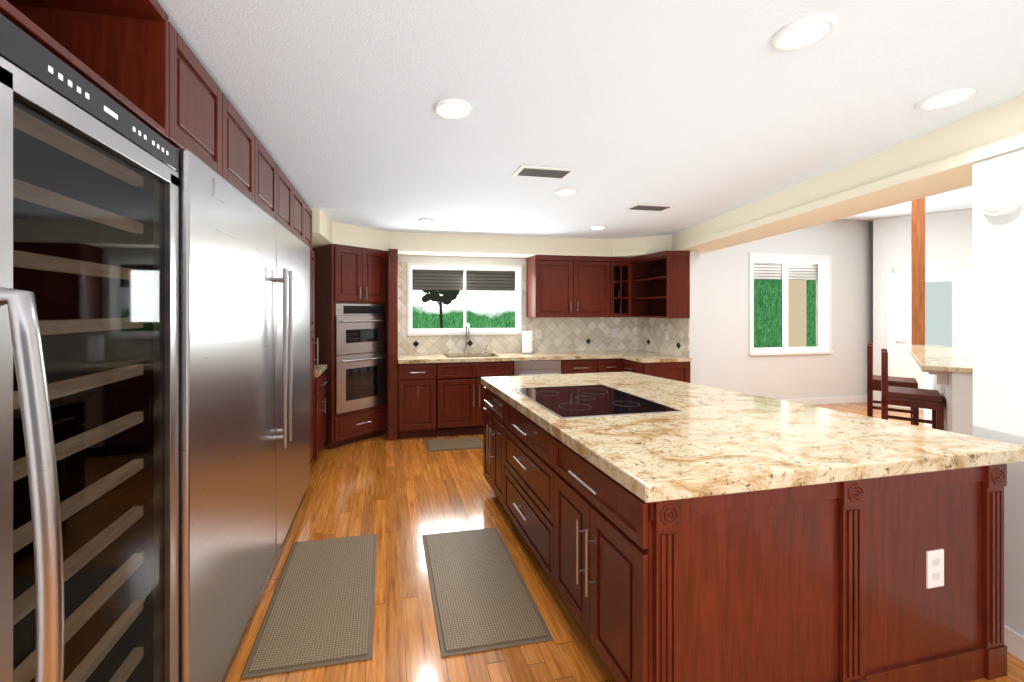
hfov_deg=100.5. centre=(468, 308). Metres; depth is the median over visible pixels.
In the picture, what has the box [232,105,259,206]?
upper cabinet
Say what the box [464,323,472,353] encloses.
faucet
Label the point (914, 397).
bar stool
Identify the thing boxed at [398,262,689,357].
backsplash
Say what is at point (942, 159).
soffit
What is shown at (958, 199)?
ceiling
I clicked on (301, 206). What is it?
upper cabinet
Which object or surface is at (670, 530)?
kitchen island
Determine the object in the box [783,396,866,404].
baseboard
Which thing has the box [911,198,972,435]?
wall
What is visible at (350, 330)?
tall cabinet
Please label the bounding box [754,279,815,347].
backdrop
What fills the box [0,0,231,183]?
upper cabinet
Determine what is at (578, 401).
cooktop
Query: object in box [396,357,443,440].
base cabinet
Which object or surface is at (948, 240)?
wall
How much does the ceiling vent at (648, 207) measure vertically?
0.012 m
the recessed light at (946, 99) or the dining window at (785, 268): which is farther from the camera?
the dining window at (785, 268)
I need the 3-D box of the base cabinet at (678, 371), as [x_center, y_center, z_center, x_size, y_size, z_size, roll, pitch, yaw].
[2.250,1.062,5.187,0.678,0.877,0.480,0,0,-11]
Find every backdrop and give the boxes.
[412,290,514,328]
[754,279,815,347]
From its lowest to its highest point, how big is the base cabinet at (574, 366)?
0.877 m
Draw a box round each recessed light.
[419,218,434,222]
[434,99,470,118]
[555,188,577,195]
[590,226,605,229]
[771,14,837,50]
[917,88,976,109]
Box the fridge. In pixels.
[176,148,309,681]
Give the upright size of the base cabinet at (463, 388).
0.690 m
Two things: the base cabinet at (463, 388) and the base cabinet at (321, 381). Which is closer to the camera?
the base cabinet at (321, 381)
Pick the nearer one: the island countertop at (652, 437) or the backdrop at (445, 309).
the island countertop at (652, 437)
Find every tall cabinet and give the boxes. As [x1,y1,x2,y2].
[304,236,315,469]
[312,244,386,448]
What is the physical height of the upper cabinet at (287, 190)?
0.376 m
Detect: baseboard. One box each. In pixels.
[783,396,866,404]
[1004,625,1023,661]
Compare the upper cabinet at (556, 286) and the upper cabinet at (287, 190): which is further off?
the upper cabinet at (556, 286)
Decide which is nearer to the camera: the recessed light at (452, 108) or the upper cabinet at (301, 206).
the recessed light at (452, 108)
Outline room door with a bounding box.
[887,269,972,409]
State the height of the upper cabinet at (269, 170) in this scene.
0.376 m
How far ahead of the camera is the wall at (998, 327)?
1.88 m
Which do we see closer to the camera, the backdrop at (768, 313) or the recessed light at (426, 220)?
the recessed light at (426, 220)
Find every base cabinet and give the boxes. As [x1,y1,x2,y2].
[316,368,326,460]
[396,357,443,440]
[444,369,512,435]
[561,359,591,373]
[592,358,619,372]
[620,358,689,382]
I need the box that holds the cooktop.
[511,384,681,418]
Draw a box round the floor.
[225,402,1023,681]
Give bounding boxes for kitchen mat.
[241,534,376,678]
[422,527,552,657]
[425,437,482,451]
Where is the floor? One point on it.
(400, 497)
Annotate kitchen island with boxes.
[482,384,1006,681]
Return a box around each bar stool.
[867,343,918,425]
[881,349,943,430]
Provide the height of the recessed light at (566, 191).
0.021 m
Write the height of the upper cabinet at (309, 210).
0.376 m
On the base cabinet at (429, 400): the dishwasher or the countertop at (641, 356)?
the countertop at (641, 356)
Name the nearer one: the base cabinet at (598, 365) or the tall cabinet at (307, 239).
the tall cabinet at (307, 239)
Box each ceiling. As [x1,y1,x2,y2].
[157,0,1023,238]
[838,185,972,220]
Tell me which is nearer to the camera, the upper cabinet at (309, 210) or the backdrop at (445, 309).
the upper cabinet at (309, 210)
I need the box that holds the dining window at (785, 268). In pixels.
[749,253,832,354]
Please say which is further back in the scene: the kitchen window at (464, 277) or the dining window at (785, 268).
the dining window at (785, 268)
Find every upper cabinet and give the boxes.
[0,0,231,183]
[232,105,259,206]
[260,142,279,222]
[280,169,295,235]
[296,190,307,242]
[308,206,311,235]
[526,255,613,317]
[614,255,653,317]
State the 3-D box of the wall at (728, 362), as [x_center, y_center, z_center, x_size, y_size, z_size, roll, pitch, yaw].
[2.513,0.000,6.176,10.100,3.000,0.160,0,0,-11]
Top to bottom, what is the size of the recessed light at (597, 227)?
0.021 m
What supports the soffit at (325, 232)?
attached to the ceiling at (694, 112)
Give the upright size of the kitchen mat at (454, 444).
0.013 m
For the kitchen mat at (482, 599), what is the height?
0.013 m
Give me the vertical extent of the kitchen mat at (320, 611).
0.013 m
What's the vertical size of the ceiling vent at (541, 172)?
0.012 m
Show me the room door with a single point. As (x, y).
(948, 309)
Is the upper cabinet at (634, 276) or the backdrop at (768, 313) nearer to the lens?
the upper cabinet at (634, 276)
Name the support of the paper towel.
on the countertop at (641, 356)
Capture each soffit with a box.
[310,207,341,247]
[510,94,1023,257]
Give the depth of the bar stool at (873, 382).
4.28 m
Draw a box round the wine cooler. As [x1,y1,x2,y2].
[0,14,177,681]
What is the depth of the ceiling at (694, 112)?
1.82 m
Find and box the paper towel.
[521,327,533,353]
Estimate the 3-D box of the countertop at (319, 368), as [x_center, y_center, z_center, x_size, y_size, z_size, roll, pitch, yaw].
[-1.736,0.600,4.077,0.645,0.041,0.601,0,0,-11]
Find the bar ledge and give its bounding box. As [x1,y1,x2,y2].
[904,344,972,384]
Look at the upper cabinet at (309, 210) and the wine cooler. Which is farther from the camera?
the upper cabinet at (309, 210)
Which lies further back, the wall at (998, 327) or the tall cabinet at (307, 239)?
the tall cabinet at (307, 239)
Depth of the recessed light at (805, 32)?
1.39 m
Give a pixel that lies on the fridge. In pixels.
(243, 371)
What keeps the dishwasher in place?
on the floor
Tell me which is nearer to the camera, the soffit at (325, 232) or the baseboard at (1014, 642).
the baseboard at (1014, 642)
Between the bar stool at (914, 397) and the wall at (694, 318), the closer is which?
the bar stool at (914, 397)
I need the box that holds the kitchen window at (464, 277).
[407,263,521,335]
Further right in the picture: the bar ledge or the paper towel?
the bar ledge
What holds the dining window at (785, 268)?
in the wall at (728, 362)
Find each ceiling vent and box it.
[512,165,576,178]
[624,204,674,210]
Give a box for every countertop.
[316,364,326,375]
[398,349,691,363]
[481,372,1023,499]
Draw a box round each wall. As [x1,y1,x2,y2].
[387,220,872,426]
[686,251,699,384]
[873,209,972,404]
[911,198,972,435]
[973,148,1023,636]
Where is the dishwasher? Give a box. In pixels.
[513,360,560,375]

